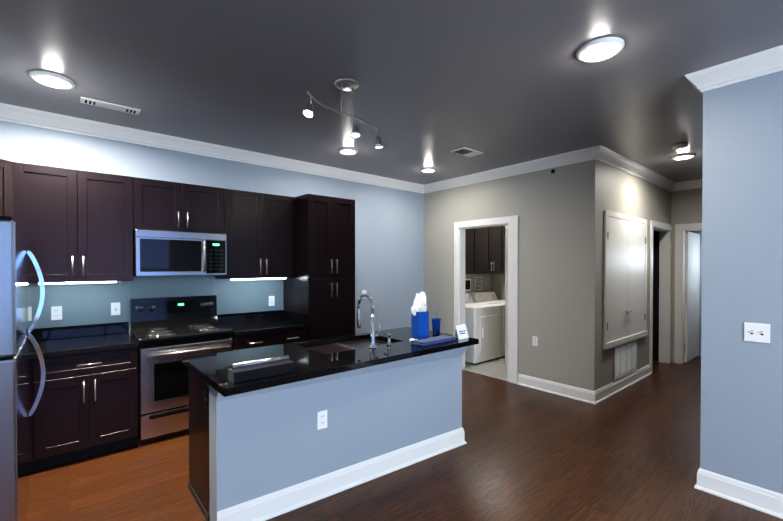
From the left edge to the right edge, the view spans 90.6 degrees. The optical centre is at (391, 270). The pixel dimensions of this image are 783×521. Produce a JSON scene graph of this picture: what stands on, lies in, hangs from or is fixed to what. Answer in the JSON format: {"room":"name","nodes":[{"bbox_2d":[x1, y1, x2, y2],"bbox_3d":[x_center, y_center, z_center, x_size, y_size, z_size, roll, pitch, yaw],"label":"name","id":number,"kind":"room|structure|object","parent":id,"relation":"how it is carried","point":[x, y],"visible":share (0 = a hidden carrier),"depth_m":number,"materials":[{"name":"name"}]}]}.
{"room":"kitchen","nodes":[
{"label":"kitchen","id":0,"kind":"room"},
{"bbox_2d":[0,121,490,333],"bbox_3d":[-0.846,0.057,5.033,7.250,2.740,0.120,0,1,-40],"label":"wall","id":1,"kind":"structure","parent":0,"point":[389,250],"depth_m":4.86,"materials":[{"name":"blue paint"}]},
{"bbox_2d":[0,159,27,254],"bbox_3d":[-3.019,-0.351,2.695,0.672,0.900,0.618,0,1,-40],"label":"upper cabinet","id":2,"kind":"object","parent":1,"relation":"attached to","point":[13,201],"depth_m":2.86,"materials":[{"name":"brown wood"}]},
{"bbox_2d":[28,307,31,320],"bbox_3d":[-2.969,0.355,3.145,0.070,0.115,0.008,0,1,-40],"label":"electrical outlet","id":3,"kind":"object","parent":1,"relation":"attached to","point":[29,313],"visible":0.4,"depth_m":3.16,"materials":[{"name":"white plastic"}]},
{"bbox_2d":[51,306,61,319],"bbox_3d":[-2.825,0.362,3.268,0.070,0.115,0.008,0,1,-40],"label":"electrical outlet","id":4,"kind":"object","parent":1,"relation":"attached to","point":[56,312],"visible":1,"depth_m":3.27,"materials":[{"name":"white plastic"}]},
{"bbox_2d":[24,163,91,283],"bbox_3d":[-2.744,-0.355,3.094,0.487,0.900,0.367,0,1,-40],"label":"upper cabinet","id":5,"kind":"object","parent":1,"relation":"attached to","point":[78,226],"depth_m":3.04,"materials":[{"name":"brown wood"}]},
{"bbox_2d":[88,171,135,282],"bbox_3d":[-2.501,-0.357,3.326,0.437,0.900,0.327,0,1,-40],"label":"upper cabinet","id":6,"kind":"object","parent":1,"relation":"attached to","point":[113,196],"depth_m":3.26,"materials":[{"name":"brown wood"}]},
{"bbox_2d":[111,302,119,314],"bbox_3d":[-2.512,0.352,3.528,0.070,0.115,0.016,0,1,-40],"label":"light switch","id":7,"kind":"object","parent":1,"relation":"attached to","point":[115,308],"visible":1,"depth_m":3.53,"materials":[{"name":"white plastic"}]},
{"bbox_2d":[26,310,281,341],"bbox_3d":[-2.372,0.525,3.645,2.876,0.099,0.020,0,1,-40],"label":"backsplash","id":8,"kind":"structure","parent":1,"relation":"attached to","point":[117,327],"depth_m":3.47,"materials":[{"name":"black stone"}]},
{"bbox_2d":[28,275,282,328],"bbox_3d":[-2.378,0.295,3.652,2.873,0.490,0.002,0,1,-40],"label":"backsplash","id":9,"kind":"structure","parent":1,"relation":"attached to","point":[84,303],"depth_m":3.62,"materials":[{"name":"blue"}]},
{"bbox_2d":[136,177,227,234],"bbox_3d":[-2.045,-0.585,3.712,0.758,0.450,0.327,0,1,-40],"label":"upper cabinet","id":10,"kind":"object","parent":1,"relation":"attached to","point":[161,205],"depth_m":3.58,"materials":[{"name":"brown wood"}]},
{"bbox_2d":[133,229,226,275],"bbox_3d":[-2.003,-0.152,3.668,0.746,0.400,0.448,0,1,-40],"label":"microwave","id":11,"kind":"object","parent":10,"relation":"attached to","point":[165,253],"visible":0.96,"depth_m":3.50,"materials":[{"name":"silver metal"}]},
{"bbox_2d":[0,103,423,192],"bbox_3d":[-1.420,-1.247,4.399,5.150,0.117,0.083,0,1,-40],"label":"crown molding","id":12,"kind":"structure","parent":1,"relation":"attached to","point":[8,113],"depth_m":3.81,"materials":[{"name":"white wood"}]},
{"bbox_2d":[215,189,294,278],"bbox_3d":[-1.466,-0.365,4.206,0.757,0.900,0.327,0,1,-40],"label":"upper cabinet","id":13,"kind":"object","parent":1,"relation":"attached to","point":[261,226],"depth_m":4.06,"materials":[{"name":"brown wood"}]},
{"bbox_2d":[269,296,274,305],"bbox_3d":[-1.389,0.355,4.489,0.070,0.115,0.008,0,1,-40],"label":"electrical outlet","id":14,"kind":"object","parent":1,"relation":"attached to","point":[271,300],"visible":1,"depth_m":4.49,"materials":[{"name":"white plastic"}]},
{"bbox_2d":[282,310,305,321],"bbox_3d":[-1.094,0.518,4.345,0.020,0.099,0.567,0,1,-40],"label":"backsplash","id":15,"kind":"structure","parent":1,"relation":"attached to","point":[294,316],"depth_m":4.31,"materials":[{"name":"black stone"}]},
{"bbox_2d":[465,279,470,290],"bbox_3d":[1.310,0.256,6.768,0.220,0.210,0.030,0,1,-40],"label":"washer outlet box","id":16,"kind":"object","parent":1,"relation":"attached to","point":[467,284],"visible":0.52,"depth_m":6.77,"materials":[{"name":"white plastic"}]},
{"bbox_2d":[465,228,480,273],"bbox_3d":[1.050,-0.385,6.345,0.844,0.900,0.327,0,1,-40],"label":"upper cabinet","id":17,"kind":"object","parent":1,"relation":"attached to","point":[472,236],"depth_m":6.39,"materials":[{"name":"brown wood"}]},
{"bbox_2d":[474,277,481,289],"bbox_3d":[1.565,0.236,6.992,0.200,0.235,0.018,0,1,-40],"label":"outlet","id":18,"kind":"object","parent":1,"relation":"in","point":[477,283],"visible":0.98,"depth_m":6.98,"materials":[{"name":"white plastic"}]},
{"bbox_2d":[481,226,503,273],"bbox_3d":[1.596,-0.389,6.809,0.843,0.900,0.327,0,1,-40],"label":"upper cabinet","id":19,"kind":"object","parent":1,"relation":"attached to","point":[484,250],"depth_m":6.73,"materials":[{"name":"brown wood"}]},
{"bbox_2d":[0,0,782,184],"bbox_3d":[2.442,-1.320,2.605,9.130,0.060,8.060,0,1,-40],"label":"ceiling","id":20,"kind":"structure","parent":0,"point":[500,83],"depth_m":2.51,"materials":[{"name":"grey paint"}]},
{"bbox_2d":[29,70,75,88],"bbox_3d":[-2.286,-1.276,2.615,0.240,0.028,0.240,0,1,-40],"label":"recessed light","id":21,"kind":"object","parent":20,"relation":"in","point":[52,79],"visible":1,"depth_m":2.58,"materials":[{"name":"white glass"}]},
{"bbox_2d":[80,96,140,114],"bbox_3d":[-2.202,-1.287,3.041,0.380,0.013,0.120,0,1,-40],"label":"ceiling vent","id":22,"kind":"object","parent":20,"relation":"in","point":[103,104],"visible":0.96,"depth_m":3.02,"materials":[{"name":"white metal"}]},
{"bbox_2d":[303,78,382,148],"bbox_3d":[-0.300,-1.111,2.659,0.783,0.358,0.278,0,1,-40],"label":"track light","id":23,"kind":"object","parent":20,"relation":"hanging from","point":[346,84],"visible":1,"depth_m":2.66,"materials":[{"name":"silver metal"}]},
{"bbox_2d":[339,147,357,154],"bbox_3d":[-0.468,-1.291,4.213,0.210,0.028,0.210,0,1,-40],"label":"recessed light","id":24,"kind":"object","parent":20,"relation":"in","point":[347,150],"visible":0.98,"depth_m":4.16,"materials":[{"name":"white glass"}]},
{"bbox_2d":[421,168,435,172],"bbox_3d":[0.479,-1.299,5.045,0.200,0.028,0.200,0,1,-40],"label":"recessed light","id":25,"kind":"object","parent":20,"relation":"in","point":[427,170],"visible":1,"depth_m":5.00,"materials":[{"name":"white"}]},
{"bbox_2d":[450,147,482,156],"bbox_3d":[0.827,-1.299,4.264,0.340,0.013,0.200,0,1,-40],"label":"ceiling vent","id":26,"kind":"object","parent":20,"relation":"in","point":[466,151],"visible":0.98,"depth_m":4.25,"materials":[{"name":"white metal"}]},
{"bbox_2d":[576,37,624,62],"bbox_3d":[1.211,-1.272,2.254,0.250,0.028,0.250,0,1,-40],"label":"recessed light","id":27,"kind":"object","parent":20,"relation":"in","point":[600,49],"visible":0.92,"depth_m":2.22,"materials":[{"name":"white glass"}]},
{"bbox_2d":[672,143,687,149],"bbox_3d":[2.992,-1.282,4.018,0.140,0.042,0.140,0,1,-40],"label":"smoke detector","id":28,"kind":"object","parent":20,"relation":"attached to","point":[678,146],"visible":1,"depth_m":3.98,"materials":[{"name":"white plastic"}]},
{"bbox_2d":[671,153,695,159],"bbox_3d":[3.338,-1.293,4.430,0.220,0.028,0.220,0,1,-40],"label":"recessed light","id":29,"kind":"object","parent":20,"relation":"in","point":[683,156],"visible":1,"depth_m":4.38,"materials":[{"name":"white glass"}]},
{"bbox_2d":[26,356,782,520],"bbox_3d":[2.442,1.480,2.631,9.130,0.060,8.060,0,1,-40],"label":"floor","id":30,"kind":"structure","parent":0,"point":[629,453],"depth_m":2.75,"materials":[{"name":"brown wood"}]},
{"bbox_2d":[0,216,45,520],"bbox_3d":[-2.186,0.602,1.832,0.805,1.686,0.804,0,1,-40],"label":"fridge","id":31,"kind":"object","parent":30,"relation":"on","point":[15,413],"visible":1,"depth_m":1.74,"materials":[{"name":"silver metal"}]},
{"bbox_2d":[28,346,138,471],"bbox_3d":[-2.505,1.032,3.145,0.682,0.824,0.617,0,1,-40],"label":"base cabinet","id":32,"kind":"object","parent":30,"relation":"on","point":[87,405],"depth_m":2.91,"materials":[{"name":"black wood"}]},
{"bbox_2d":[28,334,137,361],"bbox_3d":[-2.752,0.602,2.918,1.355,0.039,0.636,0,1,-40],"label":"countertop","id":33,"kind":"structure","parent":32,"relation":"on","point":[93,343],"depth_m":3.03,"materials":[{"name":"black stone"}]},
{"bbox_2d":[130,295,233,445],"bbox_3d":[-1.938,0.851,3.592,0.744,1.177,0.654,0,1,-40],"label":"range","id":34,"kind":"object","parent":30,"relation":"on","point":[168,334],"visible":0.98,"depth_m":3.35,"materials":[{"name":"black metal"}]},
{"bbox_2d":[232,330,307,350],"bbox_3d":[-1.373,1.023,4.107,0.761,0.824,0.617,0,1,-40],"label":"base cabinet","id":35,"kind":"object","parent":30,"relation":"on","point":[247,341],"depth_m":3.83,"materials":[{"name":"black wood"}]},
{"bbox_2d":[218,318,308,337],"bbox_3d":[-1.369,0.591,4.094,0.765,0.039,0.636,0,1,-40],"label":"countertop","id":36,"kind":"structure","parent":35,"relation":"on","point":[268,325],"depth_m":4.01,"materials":[{"name":"black stone"}]},
{"bbox_2d":[283,194,354,339],"bbox_3d":[-0.838,0.306,4.532,0.606,2.249,0.654,0,1,-40],"label":"pantry cabinet","id":37,"kind":"object","parent":30,"relation":"on","point":[319,289],"visible":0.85,"depth_m":4.28,"materials":[{"name":"black wood"}]},
{"bbox_2d":[188,347,467,520],"bbox_3d":[-0.352,1.034,2.894,1.946,0.824,0.809,0,1,-40],"label":"kitchen island","id":38,"kind":"object","parent":30,"relation":"on","point":[263,449],"depth_m":2.47,"materials":[{"name":"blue paint"}]},
{"bbox_2d":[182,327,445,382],"bbox_3d":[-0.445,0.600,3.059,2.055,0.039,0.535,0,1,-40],"label":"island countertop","id":39,"kind":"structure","parent":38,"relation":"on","point":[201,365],"depth_m":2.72,"materials":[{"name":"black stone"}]},
{"bbox_2d":[310,335,393,354],"bbox_3d":[-0.325,0.711,3.107,0.752,0.208,0.462,0,1,-40],"label":"sink","id":40,"kind":"object","parent":39,"relation":"in","point":[343,344],"depth_m":3.19,"materials":[{"name":"silver metal"}]},
{"bbox_2d":[317,410,326,429],"bbox_3d":[-0.442,0.956,2.476,0.070,0.115,0.008,0,1,-36],"label":"outlet","id":41,"kind":"object","parent":38,"relation":"attached to","point":[321,419],"visible":1,"depth_m":2.47,"materials":[{"name":"white plastic"}]},
{"bbox_2d":[206,335,477,398],"bbox_3d":[-0.160,0.603,2.723,2.055,0.039,0.345,0,1,-40],"label":"island countertop","id":42,"kind":"structure","parent":38,"relation":"on","point":[314,366],"depth_m":2.49,"materials":[{"name":"black stone"}]},
{"bbox_2d":[228,355,294,383],"bbox_3d":[-0.719,0.543,2.159,0.345,0.090,0.100,0,1,-40],"label":"granite block","id":43,"kind":"object","parent":42,"relation":"on","point":[255,369],"visible":1,"depth_m":2.12,"materials":[{"name":"black stone"}]},
{"bbox_2d":[357,294,380,347],"bbox_3d":[-0.179,0.381,2.986,0.100,0.400,0.224,0,1,-40],"label":"faucet","id":44,"kind":"object","parent":42,"relation":"on","point":[373,335],"visible":1,"depth_m":2.91,"materials":[{"name":"silver metal"}]},
{"bbox_2d":[384,333,390,344],"bbox_3d":[-0.034,0.535,3.032,0.038,0.090,0.080,0,1,-40],"label":"soap dispenser","id":45,"kind":"object","parent":42,"relation":"on","point":[388,339],"visible":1,"depth_m":3.01,"materials":[{"name":"silver metal"}]},
{"bbox_2d":[411,291,428,338],"bbox_3d":[0.238,0.378,3.274,0.181,0.399,0.086,0,1,-40],"label":"gift bag","id":46,"kind":"object","parent":42,"relation":"on","point":[419,321],"visible":0.96,"depth_m":3.25,"materials":[{"name":"blue paper"}]},
{"bbox_2d":[411,335,455,345],"bbox_3d":[0.342,0.566,3.123,0.400,0.027,0.134,0,1,-40],"label":"folded cloth","id":47,"kind":"object","parent":42,"relation":"on","point":[431,340],"visible":1,"depth_m":3.08,"materials":[{"name":"blue fabric"}]},
{"bbox_2d":[432,307,440,335],"bbox_3d":[0.398,0.454,3.450,0.082,0.245,0.082,0,1,-40],"label":"tumbler","id":48,"kind":"object","parent":42,"relation":"on","point":[436,322],"visible":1,"depth_m":3.42,"materials":[{"name":"blue plastic"}]},
{"bbox_2d":[453,324,468,339],"bbox_3d":[0.587,0.520,3.290,0.130,0.115,0.070,0,1,-40],"label":"tent card","id":49,"kind":"object","parent":42,"relation":"on","point":[460,332],"visible":0.98,"depth_m":3.28,"materials":[{"name":"white paper"}]},
{"bbox_2d":[462,356,507,380],"bbox_3d":[1.756,1.416,6.031,1.770,0.004,1.750,0,1,-40],"label":"floor","id":50,"kind":"structure","parent":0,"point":[496,368],"depth_m":5.59,"materials":[{"name":"beige tile"}]},
{"bbox_2d":[465,293,500,363],"bbox_3d":[1.290,0.904,6.237,0.685,1.016,0.735,0,1,-40],"label":"dryer","id":51,"kind":"object","parent":50,"relation":"on","point":[483,322],"visible":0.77,"depth_m":5.92,"materials":[{"name":"white metal"}]},
{"bbox_2d":[470,291,504,356],"bbox_3d":[1.818,0.900,6.713,0.685,1.016,0.695,0,1,-40],"label":"washer","id":52,"kind":"object","parent":50,"relation":"on","point":[488,297],"visible":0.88,"depth_m":6.65,"materials":[{"name":"white metal"}]},
{"bbox_2d":[491,225,507,299],"bbox_3d":[2.702,0.045,6.364,0.120,2.740,2.450,0,1,-40],"label":"wall","id":53,"kind":"structure","parent":0,"point":[498,284],"depth_m":7.10,"materials":[{"name":"grey paint"}]},
{"bbox_2d":[424,159,599,390],"bbox_3d":[1.393,0.056,5.171,0.120,2.740,2.570,0,1,-40],"label":"wall","id":54,"kind":"structure","parent":0,"point":[557,212],"depth_m":4.58,"materials":[{"name":"grey paint"}]},
{"bbox_2d":[454,215,517,383],"bbox_3d":[1.299,0.367,5.285,0.156,2.115,1.030,0,1,-40],"label":"door frame","id":55,"kind":"structure","parent":54,"relation":"attached to","point":[511,222],"depth_m":4.94,"materials":[{"name":"white wood"}]},
{"bbox_2d":[505,230,507,366],"bbox_3d":[1.677,0.412,5.406,0.035,2.000,0.800,0,1,7],"label":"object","id":56,"kind":"structure","parent":54,"relation":"in","point":[506,300],"depth_m":5.71,"materials":[{"name":"white wood"}]},
{"bbox_2d":[424,147,591,192],"bbox_3d":[1.351,-1.253,5.052,0.083,0.117,2.460,0,1,-40],"label":"crown molding","id":57,"kind":"structure","parent":54,"relation":"attached to","point":[585,154],"depth_m":4.82,"materials":[{"name":"white wood"}]},
{"bbox_2d":[532,336,537,345],"bbox_3d":[1.733,0.856,4.678,0.008,0.115,0.070,0,1,-40],"label":"outlet","id":58,"kind":"object","parent":54,"relation":"attached to","point":[534,340],"visible":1,"depth_m":4.68,"materials":[{"name":"white plastic"}]},
{"bbox_2d":[517,374,591,403],"bbox_3d":[1.876,1.364,4.502,0.027,0.134,0.905,0,1,-40],"label":"baseboard","id":59,"kind":"structure","parent":54,"relation":"attached to","point":[564,390],"depth_m":4.47,"materials":[{"name":"white wood"}]},
{"bbox_2d":[599,162,670,388],"bbox_3d":[3.241,0.056,5.135,2.650,2.740,0.120,0,1,-40],"label":"wall","id":60,"kind":"structure","parent":0,"point":[622,192],"depth_m":4.73,"materials":[{"name":"grey paint"}]},
{"bbox_2d":[592,364,650,404],"bbox_3d":[2.854,1.362,4.721,1.802,0.134,0.027,0,1,-40],"label":"baseboard","id":61,"kind":"structure","parent":60,"relation":"attached to","point":[611,389],"depth_m":4.59,"materials":[{"name":"white wood"}]},
{"bbox_2d":[603,210,647,349],"bbox_3d":[2.896,0.103,4.724,1.390,1.545,0.058,0,1,-40],"label":"door","id":62,"kind":"structure","parent":60,"relation":"in","point":[625,282],"depth_m":4.66,"materials":[{"name":"white wood"}]},
{"bbox_2d":[614,339,636,380],"bbox_3d":[2.870,1.083,4.740,0.740,0.405,0.013,0,1,-40],"label":"air vent","id":63,"kind":"object","parent":60,"relation":"in","point":[625,359],"visible":0.88,"depth_m":4.72,"materials":[{"name":"white metal"}]},
{"bbox_2d":[592,145,675,191],"bbox_3d":[3.195,-1.253,4.951,2.763,0.117,0.083,0,1,-40],"label":"crown molding","id":64,"kind":"structure","parent":60,"relation":"attached to","point":[600,153],"depth_m":4.69,"materials":[{"name":"white wood"}]},
{"bbox_2d":[649,220,671,373],"bbox_3d":[3.875,0.364,5.666,0.970,2.115,0.139,0,1,-40],"label":"door frame","id":65,"kind":"structure","parent":60,"relation":"attached to","point":[665,278],"depth_m":5.89,"materials":[{"name":"white wood"}]},
{"bbox_2d":[653,230,659,360],"bbox_3d":[3.504,0.046,6.192,0.876,2.740,1.146,0,1,-40],"label":"doorway","id":66,"kind":"structure","parent":0,"point":[655,295],"depth_m":6.08,"materials":[{"name":"black paint"}]},
{"bbox_2d":[671,188,701,362],"bbox_3d":[5.585,0.062,4.516,0.120,2.740,6.640,0,1,-40],"label":"wall","id":67,"kind":"structure","parent":0,"point":[686,206],"depth_m":5.85,"materials":[{"name":"grey paint"}]},
{"bbox_2d":[674,223,701,363],"bbox_3d":[4.692,0.365,5.557,0.139,2.115,1.010,0,1,-40],"label":"door frame","id":68,"kind":"structure","parent":67,"relation":"attached to","point":[679,336],"depth_m":5.86,"materials":[{"name":"white wood"}]},
{"bbox_2d":[676,179,701,190],"bbox_3d":[5.959,-1.243,3.909,0.083,0.117,5.250,0,1,-40],"label":"crown molding","id":69,"kind":"structure","parent":67,"relation":"attached to","point":[693,184],"depth_m":5.73,"materials":[{"name":"white wood"}]},
{"bbox_2d":[684,231,699,362],"bbox_3d":[4.766,0.407,6.144,0.765,2.000,0.047,0,1,-40],"label":"door leaf","id":70,"kind":"structure","parent":67,"relation":"in","point":[692,282],"depth_m":6.06,"materials":[{"name":"white wood"}]},
{"bbox_2d":[688,230,701,355],"bbox_3d":[6.256,0.057,5.086,0.120,2.740,6.640,0,1,-40],"label":"wall","id":71,"kind":"structure","parent":0,"point":[698,232],"depth_m":6.37,"materials":[{"name":"grey paint"}]},
{"bbox_2d":[700,71,782,493],"bbox_3d":[3.431,0.095,1.030,0.120,2.740,4.120,0,1,-40],"label":"wall","id":72,"kind":"structure","parent":0,"point":[741,436],"depth_m":2.40,"materials":[{"name":"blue paint"}]},
{"bbox_2d":[685,45,782,93],"bbox_3d":[3.337,-1.215,0.994,0.113,0.117,4.203,0,1,-40],"label":"crown molding","id":73,"kind":"structure","parent":72,"relation":"attached to","point":[758,64],"depth_m":2.38,"materials":[{"name":"white wood"}]},
{"bbox_2d":[694,468,782,518],"bbox_3d":[3.377,1.397,1.016,0.057,0.134,4.147,0,1,-40],"label":"baseboard","id":74,"kind":"structure","parent":72,"relation":"attached to","point":[766,501],"depth_m":2.41,"materials":[{"name":"white wood"}]},
{"bbox_2d":[744,322,769,342],"bbox_3d":[2.219,0.379,2.352,0.016,0.115,0.116,0,1,-40],"label":"light switch","id":75,"kind":"object","parent":72,"relation":"attached to","point":[756,332],"visible":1,"depth_m":2.35,"materials":[{"name":"white plastic"}]}
]}

